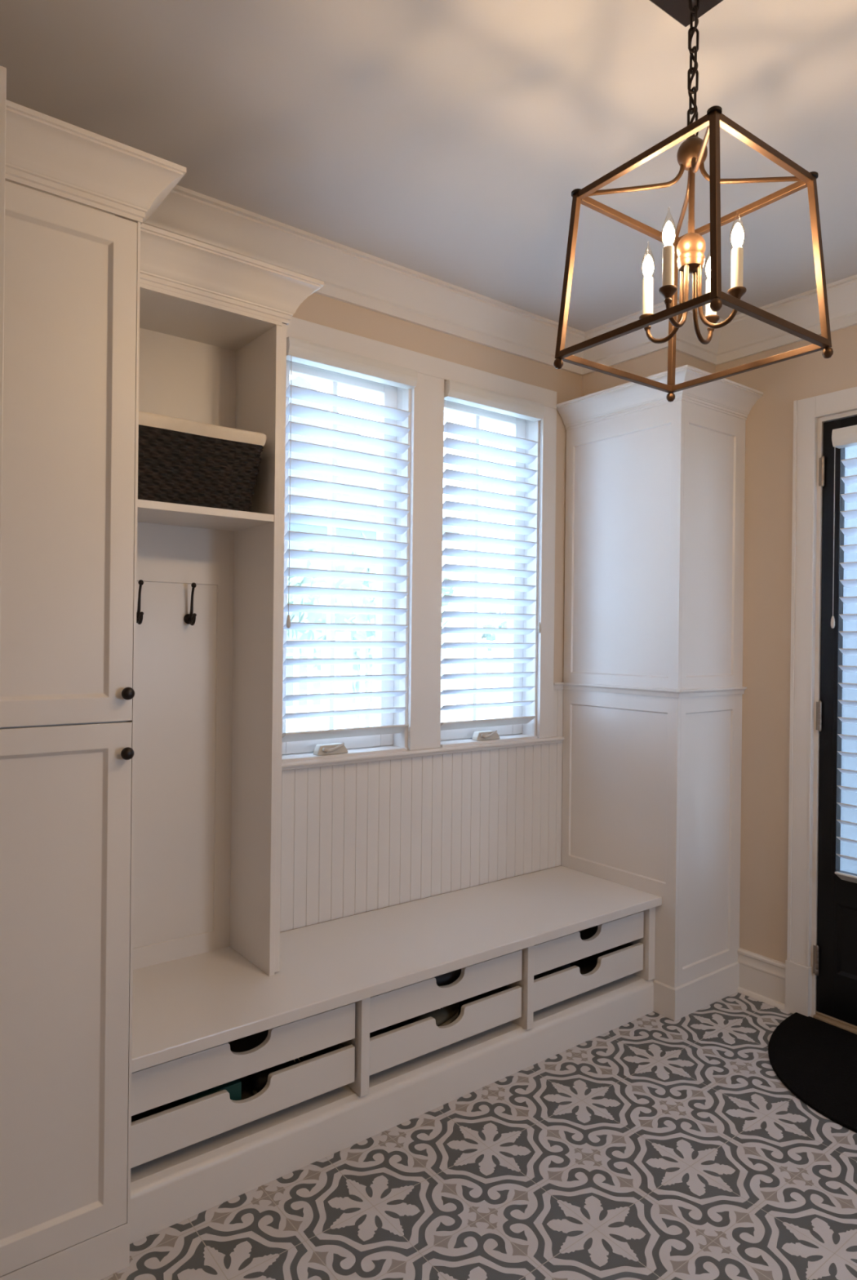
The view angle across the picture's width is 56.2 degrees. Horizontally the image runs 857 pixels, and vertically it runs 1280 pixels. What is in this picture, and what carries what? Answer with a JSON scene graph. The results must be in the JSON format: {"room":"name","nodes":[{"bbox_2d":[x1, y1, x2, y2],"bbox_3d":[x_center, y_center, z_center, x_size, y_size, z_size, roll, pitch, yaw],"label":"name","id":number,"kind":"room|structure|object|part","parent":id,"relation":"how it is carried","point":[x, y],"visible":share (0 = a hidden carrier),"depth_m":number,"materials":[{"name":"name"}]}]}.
{"room":"mudroom","nodes":[
{"label":"mudroom","id":0,"kind":"room"},
{"bbox_2d":[146,293,582,932],"bbox_3d":[-0.622,0.049,2.794,4.215,2.872,0.140,1,0,-38],"label":"wall","id":1,"kind":"structure","parent":0,"point":[317,308],"depth_m":3.35,"materials":[{"name":"beige paint"}]},
{"bbox_2d":[280,688,563,932],"bbox_3d":[-0.013,0.618,3.179,1.568,0.805,0.006,1,0,-38],"label":"wainscot","id":2,"kind":"structure","parent":1,"relation":"attached to","point":[356,838],"depth_m":3.14,"materials":[{"name":"white paint"}]},
{"bbox_2d":[281,316,563,762],"bbox_3d":[-0.020,-0.344,3.240,1.518,1.547,0.166,1,0,-38],"label":"window","id":3,"kind":"structure","parent":1,"relation":"in","point":[390,396],"depth_m":3.15,"materials":[{"name":"white paint"}]},
{"bbox_3d":[-0.359,0.399,2.937,0.130,0.034,0.044,1,0,-38],"label":"crank handle","id":4,"kind":"part","parent":3,"relation":"part of","materials":[{"name":"beige"}]},
{"bbox_3d":[-0.343,0.392,2.917,0.094,0.029,0.017,1,0,-41],"label":"lever","id":5,"kind":"part","parent":3,"relation":"part of","materials":[{"name":"beige"}]},
{"bbox_2d":[282,336,417,742],"bbox_3d":[-0.290,-0.339,2.949,0.550,1.403,0.080,1,0,-38],"label":"window blind","id":6,"kind":"object","parent":3,"relation":"attached to","point":[300,351],"visible":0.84,"depth_m":2.94,"materials":[{"name":"white plastic"}]},
{"bbox_3d":[-0.477,-0.531,2.765,0.002,0.905,0.002,1,0,-38],"label":"cord","id":7,"kind":"part","parent":6,"relation":"part of","materials":[{"name":"white fabric"}]},
{"bbox_3d":[-0.303,0.342,2.955,0.528,0.040,0.062,1,0,-38],"label":"rail","id":8,"kind":"part","parent":6,"relation":"part of","materials":[{"name":"white plastic"}]},
{"bbox_2d":[440,379,544,730],"bbox_3d":[0.265,-0.332,3.378,0.536,1.403,0.080,1,0,-38],"label":"window blind","id":9,"kind":"object","parent":3,"relation":"attached to","point":[454,391],"visible":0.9,"depth_m":3.36,"materials":[{"name":"white plastic"}]},
{"bbox_3d":[0.246,0.350,3.380,0.520,0.040,0.062,1,0,-38],"label":"rail","id":10,"kind":"part","parent":9,"relation":"part of","materials":[{"name":"white plastic"}]},
{"bbox_3d":[0.491,-0.519,3.514,0.002,0.901,0.002,1,0,-38],"label":"cord","id":11,"kind":"part","parent":9,"relation":"part of","materials":[{"name":"white fabric"}]},
{"bbox_2d":[281,736,564,770],"bbox_3d":[-0.023,0.443,3.173,1.543,0.028,0.081,1,0,-38],"label":"window sill","id":12,"kind":"structure","parent":1,"relation":"attached to","point":[462,748],"depth_m":3.10,"materials":[{"name":"white paint"}]},
{"bbox_2d":[440,400,539,747],"bbox_3d":[0.228,-0.303,3.437,0.560,1.469,0.158,1,0,-38],"label":"window","id":13,"kind":"structure","parent":1,"relation":"in","point":[518,427],"depth_m":3.56,"materials":[{"name":"white paint"}]},
{"bbox_3d":[0.242,0.404,3.402,0.130,0.034,0.044,1,0,-38],"label":"crank handle","id":14,"kind":"part","parent":13,"relation":"part of","materials":[{"name":"beige"}]},
{"bbox_3d":[0.258,0.397,3.381,0.094,0.029,0.017,1,0,-41],"label":"lever","id":15,"kind":"part","parent":13,"relation":"part of","materials":[{"name":"beige"}]},
{"bbox_2d":[0,0,856,332],"bbox_3d":[0.753,-1.409,0.953,4.315,0.080,4.712,1,0,-38],"label":"ceiling","id":16,"kind":"structure","parent":0,"point":[451,141],"depth_m":2.10,"materials":[{"name":"paint"}]},
{"bbox_2d":[553,0,833,401],"bbox_3d":[0.549,-0.974,1.672,0.413,0.797,0.413,1,0,-38],"label":"pendant lantern","id":17,"kind":"object","parent":16,"relation":"hanging from","point":[685,254],"visible":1,"depth_m":1.65,"materials":[{"name":"brown metal"}]},
{"bbox_3d":[0.298,-0.775,1.710,0.052,0.352,0.018,1,0,9],"label":"post","id":18,"kind":"part","parent":17,"relation":"part of","materials":[{"name":"brown metal"}]},
{"bbox_3d":[0.432,-0.606,1.825,0.366,0.013,0.013,1,0,-36],"label":"rail","id":19,"kind":"part","parent":17,"relation":"part of","materials":[{"name":"brown metal"}]},
{"bbox_3d":[0.450,-0.941,1.805,0.318,0.013,0.013,1,0,-36],"label":"rail","id":20,"kind":"part","parent":17,"relation":"part of","materials":[{"name":"brown metal"}]},
{"bbox_3d":[0.391,-0.606,1.560,0.013,0.013,0.366,1,0,-36],"label":"rail","id":21,"kind":"part","parent":17,"relation":"part of","materials":[{"name":"brown metal"}]},
{"bbox_3d":[0.415,-0.941,1.573,0.013,0.013,0.318,1,0,-36],"label":"rail","id":22,"kind":"part","parent":17,"relation":"part of","materials":[{"name":"brown metal"}]},
{"bbox_3d":[0.504,-0.708,1.712,0.089,0.146,0.009,1,0,44],"label":"arm","id":23,"kind":"part","parent":17,"relation":"part of","materials":[{"name":"brown metal"}]},
{"bbox_3d":[0.585,-0.772,1.921,0.018,0.352,0.052,1,0,9],"label":"post","id":24,"kind":"part","parent":17,"relation":"part of","materials":[{"name":"brown metal"}]},
{"bbox_3d":[0.506,-0.708,1.630,0.009,0.146,0.089,1,0,44],"label":"arm","id":25,"kind":"part","parent":17,"relation":"part of","materials":[{"name":"brown metal"}]},
{"bbox_3d":[0.548,-0.913,1.672,0.013,0.155,0.013,1,0,19],"label":"stem","id":26,"kind":"part","parent":17,"relation":"part of","materials":[{"name":"brown metal"}]},
{"bbox_3d":[0.551,-1.197,1.671,0.020,0.317,0.020,1,0,-38],"label":"cord","id":27,"kind":"part","parent":17,"relation":"part of","materials":[{"name":"brown metal"}]},
{"bbox_3d":[0.551,-1.207,1.671,0.019,0.306,0.019,1,0,34],"label":"chain","id":28,"kind":"part","parent":17,"relation":"part of","materials":[{"name":"brown metal"}]},
{"bbox_3d":[0.586,-0.707,1.714,0.009,0.146,0.089,1,0,44],"label":"arm","id":29,"kind":"part","parent":17,"relation":"part of","materials":[{"name":"brown metal"}]},
{"bbox_3d":[0.508,-0.772,1.423,0.018,0.352,0.052,1,0,9],"label":"post","id":30,"kind":"part","parent":17,"relation":"part of","materials":[{"name":"brown metal"}]},
{"bbox_3d":[0.588,-0.707,1.632,0.089,0.146,0.009,1,0,44],"label":"arm","id":31,"kind":"part","parent":17,"relation":"part of","materials":[{"name":"brown metal"}]},
{"bbox_3d":[0.682,-0.939,1.770,0.013,0.013,0.318,1,0,-36],"label":"rail","id":32,"kind":"part","parent":17,"relation":"part of","materials":[{"name":"brown metal"}]},
{"bbox_3d":[0.698,-0.603,1.785,0.013,0.013,0.366,1,0,-36],"label":"rail","id":33,"kind":"part","parent":17,"relation":"part of","materials":[{"name":"brown metal"}]},
{"bbox_3d":[0.646,-0.939,1.538,0.318,0.013,0.013,1,0,-36],"label":"rail","id":34,"kind":"part","parent":17,"relation":"part of","materials":[{"name":"brown metal"}]},
{"bbox_3d":[0.657,-0.603,1.519,0.366,0.013,0.013,1,0,-36],"label":"rail","id":35,"kind":"part","parent":17,"relation":"part of","materials":[{"name":"brown metal"}]},
{"bbox_3d":[0.795,-0.769,1.634,0.052,0.352,0.018,1,0,9],"label":"post","id":36,"kind":"part","parent":17,"relation":"part of","materials":[{"name":"brown metal"}]},
{"bbox_2d":[101,991,856,1279],"bbox_3d":[0.717,1.528,0.930,4.075,0.050,4.472,1,0,-38],"label":"floor","id":37,"kind":"structure","parent":0,"point":[653,1146],"depth_m":2.19,"materials":[{"name":"tile"}]},
{"bbox_2d":[0,65,6,681],"bbox_3d":[-0.865,0.184,1.572,0.038,2.600,0.045,1,0,-38],"label":"panel board","id":38,"kind":"object","parent":37,"relation":"on","point":[2,69],"visible":1,"depth_m":1.56,"materials":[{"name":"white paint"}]},
{"bbox_2d":[0,99,186,1279],"bbox_3d":[-1.077,0.183,1.926,0.735,2.596,0.667,1,0,-38],"label":"tall cabinet","id":39,"kind":"object","parent":37,"relation":"on","point":[72,283],"visible":1,"depth_m":1.81,"materials":[{"name":"white paint"}]},
{"bbox_3d":[-0.949,0.783,1.722,0.598,1.184,0.020,1,0,-38],"label":"door","id":40,"kind":"part","parent":39,"relation":"part of","materials":[{"name":"white paint"}]},
{"bbox_3d":[-0.935,-0.399,1.720,0.598,1.174,0.020,1,0,-38],"label":"door","id":41,"kind":"part","parent":39,"relation":"part of","materials":[{"name":"white paint"}]},
{"bbox_3d":[-0.945,-1.052,1.770,0.735,0.123,0.278,1,0,-38],"label":"crown molding","id":42,"kind":"part","parent":39,"relation":"part of","materials":[{"name":"white paint"}]},
{"bbox_3d":[-0.704,0.265,1.874,0.030,0.030,0.030,1,0,-38],"label":"knob","id":43,"kind":"part","parent":39,"relation":"part of","materials":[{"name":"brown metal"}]},
{"bbox_3d":[-0.702,0.125,1.874,0.030,0.030,0.030,1,0,-38],"label":"knob","id":44,"kind":"part","parent":39,"relation":"part of","materials":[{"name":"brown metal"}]},
{"bbox_2d":[129,866,662,1244],"bbox_3d":[-0.065,1.256,2.796,2.107,0.470,0.546,1,0,-38],"label":"storage bench","id":45,"kind":"object","parent":37,"relation":"on","point":[353,988],"visible":0.87,"depth_m":2.47,"materials":[{"name":"white wood"}]},
{"bbox_2d":[169,1079,241,1107],"bbox_3d":[-0.647,1.256,2.264,0.145,0.082,0.245,1,0,-38],"label":"shoe box","id":46,"kind":"object","parent":45,"relation":"in","point":[233,1087],"visible":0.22,"depth_m":2.19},
{"bbox_2d":[115,214,324,975],"bbox_3d":[-0.689,-0.038,2.401,0.614,2.105,0.387,1,0,-38],"label":"locker","id":47,"kind":"object","parent":45,"relation":"on","point":[214,321],"visible":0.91,"depth_m":2.52,"materials":[{"name":"white paint"}]},
{"bbox_3d":[-0.845,0.326,2.516,0.479,1.374,0.018,1,0,-38],"label":"panel","id":48,"kind":"part","parent":47,"relation":"part of","materials":[{"name":"white paint"}]},
{"bbox_3d":[-0.834,-0.670,2.514,0.479,0.574,0.018,1,0,-38],"label":"panel","id":49,"kind":"part","parent":47,"relation":"part of","materials":[{"name":"white paint"}]},
{"bbox_2d":[137,411,266,511],"bbox_3d":[-0.736,-0.502,2.379,0.445,0.240,0.262,1,0,-38],"label":"storage basket","id":50,"kind":"object","parent":47,"relation":"on","point":[182,461],"visible":0.68,"depth_m":2.29,"materials":[{"name":"wicker"}]},
{"bbox_2d":[137,499,274,531],"bbox_3d":[-0.744,-0.371,2.394,0.479,0.022,0.287,1,0,-38],"label":"shelf","id":51,"kind":"object","parent":47,"relation":"attached to","point":[165,515],"depth_m":2.40,"materials":[{"name":"white paint"}]},
{"bbox_3d":[-0.743,-0.971,2.400,0.514,0.030,0.307,1,0,-38],"label":"panel","id":52,"kind":"part","parent":47,"relation":"part of","materials":[{"name":"white paint"}]},
{"bbox_3d":[-0.674,-1.022,2.393,0.614,0.135,0.373,1,0,-38],"label":"crown molding","id":53,"kind":"part","parent":47,"relation":"part of","materials":[{"name":"white paint"}]},
{"bbox_3d":[-0.557,0.031,2.554,0.018,1.970,0.307,1,0,-38],"label":"panel","id":54,"kind":"part","parent":47,"relation":"part of","materials":[{"name":"white paint"}]},
{"bbox_3d":[-0.491,1.263,2.196,0.673,0.105,0.018,1,0,-38],"label":"drawer","id":55,"kind":"part","parent":45,"relation":"part of","materials":[{"name":"white paint"}]},
{"bbox_3d":[-0.490,1.133,2.196,0.673,0.106,0.018,1,0,-38],"label":"drawer","id":56,"kind":"part","parent":45,"relation":"part of","materials":[{"name":"white paint"}]},
{"bbox_2d":[253,1051,326,1095],"bbox_3d":[-0.402,1.266,2.368,0.084,0.066,0.250,1,0,44],"label":"shoe","id":57,"kind":"object","parent":45,"relation":"in","point":[260,1080],"visible":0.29,"depth_m":2.31,"materials":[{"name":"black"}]},
{"bbox_3d":[-0.062,1.038,2.796,2.107,0.034,0.546,1,0,-38],"label":"seat","id":58,"kind":"part","parent":45,"relation":"part of","materials":[{"name":"white wood"}]},
{"bbox_2d":[412,1002,458,1026],"bbox_3d":[0.027,1.270,2.712,0.084,0.066,0.250,1,0,32],"label":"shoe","id":59,"kind":"object","parent":45,"relation":"in","point":[445,1015],"visible":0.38,"depth_m":2.69,"materials":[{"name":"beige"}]},
{"bbox_3d":[0.065,1.268,2.627,0.648,0.105,0.018,1,0,-38],"label":"drawer","id":60,"kind":"part","parent":45,"relation":"part of","materials":[{"name":"white paint"}]},
{"bbox_3d":[0.067,1.138,2.626,0.648,0.106,0.018,1,0,-38],"label":"drawer","id":61,"kind":"part","parent":45,"relation":"part of","materials":[{"name":"white paint"}]},
{"bbox_2d":[434,968,461,986],"bbox_3d":[-0.010,1.140,2.695,0.250,0.066,0.084,1,0,-18],"label":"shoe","id":62,"kind":"object","parent":45,"relation":"in","point":[446,979],"visible":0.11,"depth_m":2.69,"materials":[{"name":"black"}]},
{"bbox_2d":[533,963,570,979],"bbox_3d":[0.432,1.274,3.038,0.250,0.066,0.084,1,0,-30],"label":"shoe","id":63,"kind":"object","parent":45,"relation":"in","point":[566,966],"visible":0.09,"depth_m":3.03,"materials":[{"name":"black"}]},
{"bbox_3d":[0.608,1.274,3.046,0.638,0.105,0.018,1,0,-38],"label":"drawer","id":64,"kind":"part","parent":45,"relation":"part of","materials":[{"name":"white paint"}]},
{"bbox_3d":[0.609,1.143,3.046,0.638,0.106,0.018,1,0,-38],"label":"drawer","id":65,"kind":"part","parent":45,"relation":"part of","materials":[{"name":"white paint"}]},
{"bbox_2d":[556,364,763,1021],"bbox_3d":[0.976,0.226,3.499,0.541,2.552,0.689,1,0,-38],"label":"tall cabinet","id":66,"kind":"object","parent":37,"relation":"on","point":[653,688],"visible":0.94,"depth_m":3.35,"materials":[{"name":"white paint"}]},
{"bbox_3d":[0.801,0.855,3.421,0.020,1.290,0.609,1,0,-38],"label":"panel","id":67,"kind":"part","parent":66,"relation":"part of","materials":[{"name":"white paint"}]},
{"bbox_3d":[0.815,-0.380,3.419,0.020,1.180,0.609,1,0,-38],"label":"panel","id":68,"kind":"part","parent":66,"relation":"part of","materials":[{"name":"white paint"}]},
{"bbox_3d":[0.981,0.212,3.541,0.481,0.031,0.629,1,0,-38],"label":"chair rail","id":69,"kind":"part","parent":66,"relation":"part of","materials":[{"name":"white paint"}]},
{"bbox_3d":[0.989,-1.000,3.497,0.541,0.100,0.689,1,0,-38],"label":"crown molding","id":70,"kind":"part","parent":66,"relation":"part of","materials":[{"name":"white paint"}]},
{"bbox_3d":[1.127,1.441,3.347,0.469,0.126,0.100,1,0,-38],"label":"board","id":71,"kind":"part","parent":66,"relation":"part of","materials":[{"name":"white paint"}]},
{"bbox_3d":[1.164,0.859,3.329,0.441,1.290,0.020,1,0,-38],"label":"panel","id":72,"kind":"part","parent":66,"relation":"part of","materials":[{"name":"white paint"}]},
{"bbox_3d":[1.178,-0.376,3.327,0.441,1.180,0.020,1,0,-38],"label":"panel","id":73,"kind":"part","parent":66,"relation":"part of","materials":[{"name":"white paint"}]},
{"bbox_2d":[768,1012,856,1133],"bbox_3d":[1.547,1.504,2.649,0.622,0.011,1.004,1,0,-38],"label":"door mat","id":74,"kind":"object","parent":37,"relation":"on","point":[815,1060],"visible":1,"depth_m":2.83,"materials":[{"name":"black rubber"}]},
{"bbox_2d":[582,347,715,396],"bbox_3d":[0.981,0.065,3.650,0.351,2.872,0.467,1,0,-38],"label":"wall","id":75,"kind":"structure","parent":0,"point":[655,362],"depth_m":3.49,"materials":[{"name":"beige paint"}]},
{"bbox_2d":[5,179,856,375],"bbox_3d":[0.748,-1.295,0.925,4.075,0.148,4.472,1,0,-38],"label":"crown molding","id":76,"kind":"structure","parent":75,"relation":"attached to","point":[349,275],"depth_m":3.11,"materials":[{"name":"white paint"}]},
{"bbox_2d":[715,324,856,963],"bbox_3d":[2.400,0.084,2.216,0.140,2.872,4.472,1,0,-38],"label":"wall","id":77,"kind":"structure","parent":0,"point":[769,424],"depth_m":3.36,"materials":[{"name":"beige paint"}]},
{"bbox_2d":[737,947,785,1010],"bbox_3d":[1.394,1.417,3.361,0.030,0.180,0.219,1,0,-38],"label":"baseboard","id":78,"kind":"structure","parent":77,"relation":"attached to","point":[762,978],"depth_m":3.36,"materials":[{"name":"white paint"}]},
{"bbox_2d":[784,386,856,1017],"bbox_3d":[1.820,0.273,2.825,0.030,2.479,1.131,1,0,-38],"label":"door frame","id":79,"kind":"structure","parent":77,"relation":"attached to","point":[806,411],"depth_m":3.22,"materials":[{"name":"white paint"}]},
{"bbox_2d":[811,409,856,1034],"bbox_3d":[1.882,0.316,2.872,0.154,2.394,0.950,1,0,-38],"label":"door","id":80,"kind":"structure","parent":77,"relation":"in","point":[834,900],"depth_m":3.17,"materials":[{"name":"black paint"}]},
{"bbox_3d":[1.837,0.072,2.834,0.008,1.704,0.802,1,0,-38],"label":"glass frame","id":81,"kind":"part","parent":80,"relation":"part of","materials":[{"name":"black paint"}]},
{"bbox_2d":[831,424,856,883],"bbox_3d":[1.812,0.063,2.819,0.080,1.746,0.769,1,0,-38],"label":"door blind","id":82,"kind":"object","parent":80,"relation":"attached to","point":[846,437],"visible":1,"depth_m":3.08,"materials":[{"name":"white plastic"}]},
{"bbox_3d":[1.564,-0.417,3.097,0.002,0.668,0.002,1,0,-38],"label":"cord","id":83,"kind":"part","parent":82,"relation":"part of","materials":[{"name":"white fabric"}]},
{"bbox_3d":[1.809,0.916,2.825,0.062,0.040,0.721,1,0,-38],"label":"rail","id":84,"kind":"part","parent":82,"relation":"part of","materials":[{"name":"white plastic"}]},
{"bbox_2d":[840,445,856,874],"bbox_3d":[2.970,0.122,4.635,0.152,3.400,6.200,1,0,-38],"label":"door glass","id":85,"kind":"object","parent":80,"relation":"attached to","point":[849,832],"visible":0.02,"depth_m":4.97,"materials":[{"name":"glass"}]},
{"label":"outside","id":86,"kind":"structure","parent":0,"visible":0},
{"bbox_2d":[285,666,493,733],"bbox_3d":[2.251,1.823,14.083,44.000,0.050,64.000,1,0,-38],"label":"ground","id":87,"kind":"structure","parent":86,"point":[316,726],"depth_m":20.54,"materials":[{"name":"white"}]},
{"bbox_2d":[286,530,455,728],"bbox_3d":[-1.077,-0.001,12.312,2.966,3.540,3.217,1,0,-38],"label":"tree","id":88,"kind":"object","parent":87,"relation":"on","point":[313,617],"visible":0.28,"depth_m":12.20,"materials":[{"name":"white plant"}]},
{"bbox_2d":[285,376,459,706],"bbox_3d":[-6.048,-2.562,24.054,11.000,8.500,9.000,1,0,-38],"label":"tree","id":89,"kind":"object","parent":87,"relation":"on","point":[299,381],"visible":0.12,"depth_m":21.22,"materials":[{"name":"white"}]},
{"bbox_3d":[-3.595,-0.379,20.854,0.840,1.440,0.020,1,0,-38],"label":"pane","id":90,"kind":"part","parent":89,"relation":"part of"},
{"bbox_3d":[-1.380,-0.357,22.567,0.840,1.440,0.020,1,0,-38],"label":"pane","id":91,"kind":"part","parent":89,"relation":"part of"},
{"bbox_2d":[286,631,506,732],"bbox_3d":[1.573,0.874,9.251,10.100,1.850,0.100,1,0,-38],"label":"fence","id":92,"kind":"object","parent":87,"relation":"on","point":[340,722],"visible":0.06,"depth_m":7.53,"materials":[{"name":"white"}]},
{"bbox_3d":[-0.800,0.850,7.416,0.100,1.850,0.100,1,0,-38],"label":"post","id":93,"kind":"part","parent":92,"relation":"part of","materials":[{"name":"white"}]},
{"bbox_3d":[1.582,0.064,9.249,10.000,0.070,0.060,1,0,-38],"label":"rail","id":94,"kind":"part","parent":92,"relation":"part of","materials":[{"name":"white"}]},
{"bbox_3d":[0.782,0.866,8.639,0.100,1.850,0.100,1,0,-38],"label":"post","id":95,"kind":"part","parent":92,"relation":"part of","materials":[{"name":"white"}]},
{"bbox_2d":[480,592,506,670],"bbox_3d":[2.172,0.109,14.515,2.428,3.386,2.428,1,0,-7],"label":"tree","id":96,"kind":"object","parent":87,"relation":"on","point":[491,637],"visible":0.03,"depth_m":14.61,"materials":[{"name":"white plant"}]}
]}

